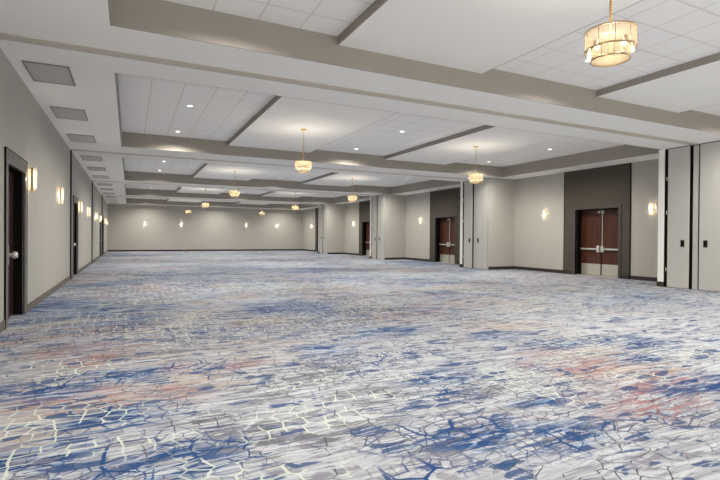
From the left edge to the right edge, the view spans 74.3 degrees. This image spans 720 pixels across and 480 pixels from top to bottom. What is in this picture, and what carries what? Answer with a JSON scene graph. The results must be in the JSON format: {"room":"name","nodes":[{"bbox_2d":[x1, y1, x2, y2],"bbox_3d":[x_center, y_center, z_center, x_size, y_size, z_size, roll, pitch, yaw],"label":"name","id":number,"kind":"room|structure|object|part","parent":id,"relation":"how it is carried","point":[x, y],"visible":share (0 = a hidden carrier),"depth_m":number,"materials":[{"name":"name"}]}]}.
{"room":"hotel ballroom","nodes":[
{"label":"hotel ballroom","id":0,"kind":"room"},
{"bbox_2d":[0,48,107,321],"bbox_3d":[-10.539,-0.796,17.820,0.200,3.898,46.080,0,0,-26],"label":"wall","id":1,"kind":"structure","parent":0,"point":[26,129],"depth_m":9.91,"materials":[{"name":"grey paint"}]},
{"bbox_2d":[4,146,27,328],"bbox_3d":[-5.470,-0.036,7.404,0.224,2.592,1.584,0,0,-26],"label":"door","id":2,"kind":"structure","parent":1,"relation":"in","point":[13,178],"depth_m":7.92,"materials":[{"name":"brown wood"}]},
{"bbox_3d":[-5.524,1.105,7.390,0.004,0.250,1.180,0,0,-26],"label":"kick plate","id":3,"kind":"part","parent":2,"relation":"part of","materials":[{"name":"silver metal"}]},
{"bbox_3d":[-5.511,0.239,7.532,0.143,0.135,0.135,0,0,-26],"label":"handle","id":4,"kind":"part","parent":2,"relation":"part of","materials":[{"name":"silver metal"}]},
{"bbox_2d":[28,167,34,190],"bbox_3d":[-5.728,-1.058,8.303,0.137,0.412,0.136,0,0,-26],"label":"wall sconce","id":5,"kind":"object","parent":1,"relation":"attached to","point":[32,169],"visible":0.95,"depth_m":8.26,"materials":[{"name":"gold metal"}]},
{"bbox_2d":[0,250,107,332],"bbox_3d":[-10.456,1.088,17.880,0.018,0.130,46.080,0,0,-26],"label":"baseboard","id":6,"kind":"structure","parent":1,"relation":"attached to","point":[35,302],"depth_m":10.35,"materials":[{"name":"grey"}]},
{"bbox_2d":[57,187,61,203],"bbox_3d":[-7.397,-1.093,11.738,0.137,0.412,0.136,0,0,-26],"label":"wall sconce","id":7,"kind":"object","parent":1,"relation":"attached to","point":[58,187],"visible":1,"depth_m":11.68,"materials":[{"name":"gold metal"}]},
{"bbox_2d":[70,150,71,279],"bbox_3d":[-8.681,-0.751,14.265,0.038,3.883,0.150,0,0,-26],"label":"trim","id":8,"kind":"structure","parent":1,"relation":"attached to","point":[70,150],"depth_m":14.21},
{"bbox_2d":[72,195,78,277],"bbox_3d":[-9.428,-0.120,15.553,0.224,2.592,1.584,0,0,-26],"label":"door","id":9,"kind":"structure","parent":1,"relation":"in","point":[75,199],"depth_m":16.12,"materials":[{"name":"brown wood"}]},
{"bbox_2d":[91,181,92,262],"bbox_3d":[-12.639,-0.835,22.414,0.038,3.883,0.150,0,0,-26],"label":"trim","id":10,"kind":"structure","parent":1,"relation":"attached to","point":[92,181],"depth_m":22.40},
{"bbox_2d":[102,216,103,254],"bbox_3d":[-17.336,-0.287,31.834,0.224,2.592,1.584,0,0,-26],"label":"door","id":11,"kind":"structure","parent":1,"relation":"in","point":[102,216],"depth_m":31.18,"materials":[{"name":"brown wood"}]},
{"bbox_3d":[-17.256,-0.281,31.873,0.042,2.580,1.560,0,0,-26],"label":"frame","id":12,"kind":"part","parent":11,"relation":"part of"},
{"bbox_2d":[107,204,302,249],"bbox_3d":[-12.966,-1.342,42.362,17.277,4.630,0.200,0,0,-26],"label":"wall","id":13,"kind":"structure","parent":0,"point":[208,228],"depth_m":41.78,"materials":[{"name":"beige paint"}]},
{"bbox_2d":[108,249,302,251],"bbox_3d":[-13.026,0.909,42.235,16.637,0.130,0.018,0,0,-26],"label":"baseboard","id":14,"kind":"structure","parent":13,"relation":"attached to","point":[210,249],"depth_m":42.64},
{"bbox_2d":[318,203,344,253],"bbox_3d":[-2.267,-0.863,37.523,1.455,3.898,1.934,0,0,-26],"label":"wall","id":15,"kind":"structure","parent":0,"point":[335,212],"depth_m":36.71,"materials":[{"name":"white paint"}]},
{"bbox_2d":[102,195,312,203],"bbox_3d":[-9.590,-2.841,33.891,15.537,0.024,0.220,0,0,-26],"label":"trim","id":16,"kind":"structure","parent":15,"relation":"attached to","point":[102,195],"depth_m":33.25,"materials":[{"name":"paint"}]},
{"bbox_2d":[319,204,322,253],"bbox_3d":[-3.086,-0.866,37.594,0.055,3.866,0.602,0,0,-26],"label":"door","id":17,"kind":"structure","parent":15,"relation":"in","point":[321,206],"depth_m":37.48,"materials":[{"name":"metal"}]},
{"bbox_2d":[323,204,326,253],"bbox_3d":[-2.674,-0.857,36.747,0.055,3.866,0.752,0,0,-26],"label":"door","id":18,"kind":"structure","parent":15,"relation":"in","point":[325,205],"depth_m":36.72,"materials":[{"name":"metal"}]},
{"bbox_2d":[0,250,719,479],"bbox_3d":[-2.918,1.236,21.653,17.677,0.100,46.280,0,0,-26],"label":"floor","id":19,"kind":"structure","parent":0,"point":[292,364],"depth_m":4.67,"materials":[{"name":"carpet"}]},
{"bbox_2d":[0,0,719,209],"bbox_3d":[-2.842,-3.077,21.535,17.277,0.732,46.080,0,0,-26],"label":"ceiling","id":20,"kind":"structure","parent":0,"point":[520,57],"depth_m":8.75,"materials":[{"name":"white paint"}]},
{"bbox_2d":[21,60,75,85],"bbox_3d":[-4.899,-2.626,7.522,0.600,0.018,1.000,0,0,-26],"label":"ceiling vent","id":21,"kind":"object","parent":20,"relation":"in","point":[39,72],"visible":1,"depth_m":7.48,"materials":[{"name":"grey metal"}]},
{"bbox_2d":[50,106,87,120],"bbox_3d":[-6.100,-2.651,9.995,0.600,0.018,1.000,0,0,-26],"label":"ceiling vent","id":22,"kind":"object","parent":20,"relation":"in","point":[59,112],"visible":1,"depth_m":9.94,"materials":[{"name":"grey metal"}]},
{"bbox_2d":[67,133,95,142],"bbox_3d":[-7.332,-2.677,12.532,0.600,0.018,1.000,0,0,-26],"label":"ceiling vent","id":23,"kind":"object","parent":20,"relation":"in","point":[73,137],"visible":1,"depth_m":12.51,"materials":[{"name":"grey metal"}]},
{"bbox_2d":[80,155,102,161],"bbox_3d":[-8.922,-2.711,15.806,0.600,0.018,1.000,0,0,-26],"label":"ceiling vent","id":24,"kind":"object","parent":20,"relation":"in","point":[88,158],"visible":1,"depth_m":15.77,"materials":[{"name":"grey metal"}]},
{"bbox_2d":[81,156,101,160],"bbox_3d":[-8.922,-2.712,15.806,0.560,0.008,0.960,0,0,-26],"label":"grille","id":25,"kind":"object","parent":24,"relation":"attached to","point":[89,158],"depth_m":15.77,"materials":[{"name":"grey metal"}]},
{"bbox_2d":[87,166,105,170],"bbox_3d":[-10.124,-2.736,18.279,0.600,0.018,1.000,0,0,-26],"label":"ceiling vent","id":26,"kind":"object","parent":20,"relation":"in","point":[89,168],"visible":1,"depth_m":18.16,"materials":[{"name":"grey metal"}]},
{"bbox_2d":[92,175,108,178],"bbox_3d":[-11.356,-2.762,20.816,0.600,0.018,1.000,0,0,-26],"label":"ceiling vent","id":27,"kind":"object","parent":20,"relation":"in","point":[94,176],"visible":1,"depth_m":20.64,"materials":[{"name":"grey metal"}]},
{"bbox_2d":[97,183,111,185],"bbox_3d":[-12.881,-2.794,23.955,0.600,0.018,1.000,0,0,-26],"label":"ceiling vent","id":28,"kind":"object","parent":20,"relation":"in","point":[101,184],"visible":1,"depth_m":23.89,"materials":[{"name":"grey metal"}]},
{"bbox_3d":[-13.367,-3.273,37.044,2.710,0.145,7.144,0,0,-26],"label":"drop panel","id":29,"kind":"part","parent":20,"relation":"part of","materials":[{"name":"paint"}]},
{"bbox_3d":[-9.411,-3.189,28.899,2.710,0.145,7.154,0,0,-26],"label":"drop panel","id":30,"kind":"part","parent":20,"relation":"part of","materials":[{"name":"paint"}]},
{"bbox_2d":[201,189,208,207],"bbox_3d":[-9.400,-2.545,28.872,0.454,1.143,0.454,0,0,-26],"label":"pendant chandelier","id":31,"kind":"object","parent":20,"relation":"hanging from","point":[204,205],"visible":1,"depth_m":28.77,"materials":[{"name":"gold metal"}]},
{"bbox_3d":[-5.452,-3.105,20.750,2.710,0.145,7.154,0,0,-26],"label":"drop panel","id":32,"kind":"part","parent":20,"relation":"part of","materials":[{"name":"paint"}]},
{"bbox_2d":[229,171,239,196],"bbox_3d":[-5.512,-2.463,20.867,0.454,1.143,0.454,0,0,-26],"label":"pendant chandelier","id":33,"kind":"object","parent":20,"relation":"hanging from","point":[233,193],"visible":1,"depth_m":20.73,"materials":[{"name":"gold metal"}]},
{"bbox_3d":[-5.515,-2.081,20.869,0.446,0.177,0.446,0,0,-26],"label":"lamp shade","id":34,"kind":"part","parent":33,"relation":"part of","materials":[{"name":"white"}]},
{"bbox_3d":[-8.294,-3.250,39.508,2.690,0.145,7.144,0,0,-26],"label":"drop panel","id":35,"kind":"part","parent":20,"relation":"part of","materials":[{"name":"paint"}]},
{"bbox_3d":[-4.338,-3.167,31.364,2.690,0.145,7.154,0,0,-26],"label":"drop panel","id":36,"kind":"part","parent":20,"relation":"part of","materials":[{"name":"paint"}]},
{"bbox_2d":[295,128,311,172],"bbox_3d":[-1.506,-2.378,12.619,0.454,1.143,0.454,0,0,-26],"label":"pendant chandelier","id":37,"kind":"object","parent":20,"relation":"hanging from","point":[302,166],"visible":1,"depth_m":12.47,"materials":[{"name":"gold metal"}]},
{"bbox_3d":[-1.509,-1.996,12.621,0.446,0.177,0.446,0,0,-26],"label":"lamp shade","id":38,"kind":"part","parent":37,"relation":"part of","materials":[{"name":"white glass"}]},
{"bbox_3d":[-1.510,-1.870,12.622,0.340,0.115,0.340,0,0,-26],"label":"lamp shade","id":39,"kind":"part","parent":37,"relation":"part of","materials":[{"name":"white"}]},
{"bbox_3d":[-1.440,-3.021,12.489,2.710,0.145,6.904,0,0,-26],"label":"drop panel","id":40,"kind":"part","parent":20,"relation":"part of","materials":[{"name":"paint"}]},
{"bbox_3d":[-0.380,-3.083,23.215,2.690,0.145,7.154,0,0,-26],"label":"drop panel","id":41,"kind":"part","parent":20,"relation":"part of","materials":[{"name":"paint"}]},
{"bbox_2d":[348,178,356,201],"bbox_3d":[-0.371,-2.438,23.031,0.454,1.143,0.454,0,0,-26],"label":"pendant chandelier","id":42,"kind":"object","parent":20,"relation":"hanging from","point":[352,198],"visible":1,"depth_m":22.90,"materials":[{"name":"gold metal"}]},
{"bbox_2d":[468,146,482,183],"bbox_3d":[3.614,-2.354,14.828,0.454,1.143,0.454,0,0,-26],"label":"pendant chandelier","id":43,"kind":"object","parent":20,"relation":"hanging from","point":[474,178],"visible":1,"depth_m":14.68,"materials":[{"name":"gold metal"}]},
{"bbox_3d":[3.610,-1.846,14.831,0.340,0.115,0.340,0,0,-26],"label":"lamp shade","id":44,"kind":"part","parent":43,"relation":"part of","materials":[{"name":"white glass"}]},
{"bbox_3d":[3.611,-1.972,14.830,0.446,0.177,0.446,0,0,-26],"label":"lamp shade","id":45,"kind":"part","parent":43,"relation":"part of","materials":[{"name":"white glass"}]},
{"bbox_3d":[3.633,-2.998,14.953,2.690,0.145,6.904,0,0,-26],"label":"drop panel","id":46,"kind":"part","parent":20,"relation":"part of","materials":[{"name":"paint"}]},
{"bbox_3d":[2.717,-2.933,3.930,2.710,0.145,8.314,0,0,-26],"label":"drop panel","id":47,"kind":"part","parent":20,"relation":"part of","materials":[{"name":"paint"}]},
{"bbox_2d":[584,0,637,66],"bbox_3d":[2.409,-2.295,4.560,0.454,1.143,0.454,0,0,-26],"label":"pendant chandelier","id":48,"kind":"object","parent":20,"relation":"hanging from","point":[611,43],"visible":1,"depth_m":4.42,"materials":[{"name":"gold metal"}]},
{"bbox_2d":[591,54,629,65],"bbox_3d":[2.405,-1.731,4.563,0.328,0.014,0.328,0,0,-26],"label":"diffuser","id":49,"kind":"object","parent":48,"relation":"attached to","point":[597,59],"depth_m":4.55,"materials":[{"name":"white glass"}]},
{"bbox_3d":[2.406,-1.913,4.562,0.446,0.177,0.446,0,0,-26],"label":"lamp shade","id":50,"kind":"part","parent":48,"relation":"part of","materials":[{"name":"white"}]},
{"bbox_3d":[2.405,-1.787,4.563,0.340,0.115,0.340,0,0,-26],"label":"lamp shade","id":51,"kind":"part","parent":48,"relation":"part of","materials":[{"name":"white"}]},
{"bbox_3d":[2.408,-2.170,4.561,0.030,0.325,0.028,0,0,-26],"label":"bead chain","id":52,"kind":"part","parent":48,"relation":"part of","materials":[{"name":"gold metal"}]},
{"bbox_3d":[7.790,-2.910,6.395,2.690,0.145,8.314,0,0,-26],"label":"drop panel","id":53,"kind":"part","parent":20,"relation":"part of","materials":[{"name":"paint"}]},
{"bbox_2d":[370,194,405,259],"bbox_3d":[1.691,-0.779,29.374,1.455,3.898,1.934,0,0,-26],"label":"wall","id":54,"kind":"structure","parent":0,"point":[394,205],"depth_m":28.55,"materials":[{"name":"white paint"}]},
{"bbox_2d":[92,180,377,195],"bbox_3d":[-5.632,-2.758,25.742,15.537,0.024,0.220,0,0,-26],"label":"trim","id":55,"kind":"structure","parent":54,"relation":"attached to","point":[92,180],"depth_m":24.93,"materials":[{"name":"metal"}]},
{"bbox_3d":[0.670,-0.860,29.840,0.007,3.757,0.170,0,0,-26],"label":"corner trim","id":56,"kind":"part","parent":54,"relation":"part of","materials":[{"name":"white paint"}]},
{"bbox_2d":[371,196,376,258],"bbox_3d":[0.872,-0.782,29.445,0.055,3.866,0.602,0,0,-26],"label":"door","id":57,"kind":"structure","parent":54,"relation":"in","point":[374,198],"depth_m":29.38,"materials":[{"name":"paint"}]},
{"bbox_2d":[378,195,384,258],"bbox_3d":[1.284,-0.773,28.598,0.055,3.866,0.752,0,0,-26],"label":"door","id":58,"kind":"structure","parent":54,"relation":"in","point":[381,197],"depth_m":28.57,"materials":[{"name":"paint"}]},
{"bbox_2d":[303,159,658,278],"bbox_3d":[4.713,-0.729,25.229,0.440,3.898,46.080,0,0,-26],"label":"wall","id":59,"kind":"structure","parent":0,"point":[538,242],"depth_m":18.77,"materials":[{"name":"grey paint"}]},
{"bbox_3d":[-3.420,-0.898,41.533,0.025,3.898,2.660,0,0,-26],"label":"portal panel","id":60,"kind":"part","parent":59,"relation":"part of","materials":[{"name":"grey paint"}]},
{"bbox_3d":[0.538,-0.814,33.384,0.025,3.898,2.660,0,0,-26],"label":"portal panel","id":61,"kind":"part","parent":59,"relation":"part of","materials":[{"name":"grey paint"}]},
{"bbox_2d":[361,220,369,255],"bbox_3d":[0.716,-0.124,33.416,0.430,2.520,1.950,0,0,-26],"label":"door","id":62,"kind":"structure","parent":59,"relation":"in","point":[366,223],"depth_m":34.15,"materials":[{"name":"brown wood"}]},
{"bbox_3d":[4.496,-0.731,25.235,0.025,3.898,2.660,0,0,-26],"label":"portal panel","id":63,"kind":"part","parent":59,"relation":"part of","materials":[{"name":"grey paint"}]},
{"bbox_2d":[434,215,456,263],"bbox_3d":[4.675,-0.041,25.267,0.430,2.520,1.950,0,0,-26],"label":"door","id":64,"kind":"structure","parent":59,"relation":"in","point":[445,244],"depth_m":25.56,"materials":[{"name":"brown wood"}]},
{"bbox_3d":[4.575,0.986,25.709,0.004,0.400,0.795,0,0,-26],"label":"kick plate","id":65,"kind":"part","parent":64,"relation":"part of","materials":[{"name":"metal"}]},
{"bbox_3d":[4.949,0.994,24.940,0.004,0.400,0.810,0,0,-26],"label":"kick plate","id":66,"kind":"part","parent":64,"relation":"part of","materials":[{"name":"metal"}]},
{"bbox_2d":[303,249,656,281],"bbox_3d":[2.148,1.104,30.061,0.018,0.130,35.140,0,0,-26],"label":"baseboard","id":67,"kind":"structure","parent":59,"relation":"attached to","point":[643,278],"depth_m":19.33,"materials":[{"name":"grey wood"}]},
{"bbox_2d":[543,209,546,219],"bbox_3d":[7.415,-1.029,19.100,0.137,0.412,0.136,0,0,-26],"label":"wall sconce","id":68,"kind":"object","parent":59,"relation":"attached to","point":[545,211],"visible":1,"depth_m":19.07,"materials":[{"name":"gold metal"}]},
{"bbox_2d":[572,204,621,278],"bbox_3d":[8.633,0.043,17.118,0.430,2.520,1.950,0,0,-26],"label":"door","id":69,"kind":"structure","parent":59,"relation":"in","point":[597,231],"depth_m":17.28,"materials":[{"name":"brown wood"}]},
{"bbox_3d":[8.534,1.069,17.560,0.004,0.400,0.795,0,0,-26],"label":"kick plate","id":70,"kind":"part","parent":69,"relation":"part of","materials":[{"name":"metal"}]},
{"bbox_3d":[8.734,-0.406,17.091,0.066,1.320,0.080,0,0,-26],"label":"latch rod","id":71,"kind":"part","parent":69,"relation":"part of","materials":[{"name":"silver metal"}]},
{"bbox_3d":[8.907,1.077,16.791,0.004,0.400,0.810,0,0,-26],"label":"kick plate","id":72,"kind":"part","parent":69,"relation":"part of","materials":[{"name":"metal"}]},
{"bbox_3d":[8.454,-0.647,17.085,0.025,3.898,2.660,0,0,-26],"label":"portal panel","id":73,"kind":"part","parent":59,"relation":"part of","materials":[{"name":"grey paint"}]},
{"bbox_2d":[649,203,653,215],"bbox_3d":[9.316,-0.989,15.188,0.137,0.412,0.136,0,0,-26],"label":"wall sconce","id":74,"kind":"object","parent":59,"relation":"attached to","point":[651,207],"visible":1,"depth_m":15.18,"materials":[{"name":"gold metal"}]},
{"bbox_2d":[459,178,514,269],"bbox_3d":[5.649,-0.696,21.224,1.455,3.898,1.934,0,0,-26],"label":"wall","id":75,"kind":"structure","parent":0,"point":[501,192],"depth_m":20.44,"materials":[{"name":"white paint"}]},
{"bbox_2d":[70,149,467,179],"bbox_3d":[-1.673,-2.674,17.593,15.537,0.024,0.220,0,0,-26],"label":"trim","id":76,"kind":"structure","parent":75,"relation":"attached to","point":[70,149],"depth_m":16.40,"materials":[{"name":"paint"}]},
{"bbox_3d":[4.628,-0.776,21.691,0.007,3.757,0.170,0,0,-26],"label":"corner trim","id":77,"kind":"part","parent":75,"relation":"part of","materials":[{"name":"white paint"}]},
{"bbox_2d":[463,181,472,267],"bbox_3d":[4.831,-0.698,21.296,0.055,3.866,0.602,0,0,-26],"label":"door","id":78,"kind":"structure","parent":75,"relation":"in","point":[468,187],"depth_m":21.25,"materials":[{"name":"paint"}]},
{"bbox_2d":[476,178,487,268],"bbox_3d":[5.242,-0.690,20.449,0.055,3.866,0.752,0,0,-26],"label":"door","id":79,"kind":"structure","parent":75,"relation":"in","point":[481,188],"depth_m":20.44,"materials":[{"name":"paint"}]},
{"bbox_2d":[657,141,717,289],"bbox_3d":[9.607,-0.612,13.075,1.455,3.898,1.934,0,0,-26],"label":"wall","id":80,"kind":"structure","parent":0,"point":[694,150],"depth_m":12.87,"materials":[{"name":"white paint"}]},
{"bbox_2d":[0,33,700,145],"bbox_3d":[2.285,-2.591,9.444,15.537,0.024,0.220,0,0,-26],"label":"trim","id":81,"kind":"structure","parent":80,"relation":"attached to","point":[10,37],"depth_m":7.75,"materials":[{"name":"taupe paint"}]},
{"bbox_3d":[8.586,-0.692,13.541,0.007,3.757,0.170,0,0,-26],"label":"corner trim","id":82,"kind":"part","parent":80,"relation":"part of","materials":[{"name":"white paint"}]},
{"bbox_2d":[665,146,689,288],"bbox_3d":[8.789,-0.615,13.147,0.055,3.866,0.602,0,0,-26],"label":"door","id":83,"kind":"structure","parent":80,"relation":"in","point":[678,177],"depth_m":13.11,"materials":[{"name":"paint"}]},
{"bbox_2d":[699,141,719,291],"bbox_3d":[9.200,-0.606,12.300,0.055,3.866,0.752,0,0,-26],"label":"door","id":84,"kind":"structure","parent":80,"relation":"in","point":[709,217],"depth_m":12.41,"materials":[{"name":"paint"}]}
]}

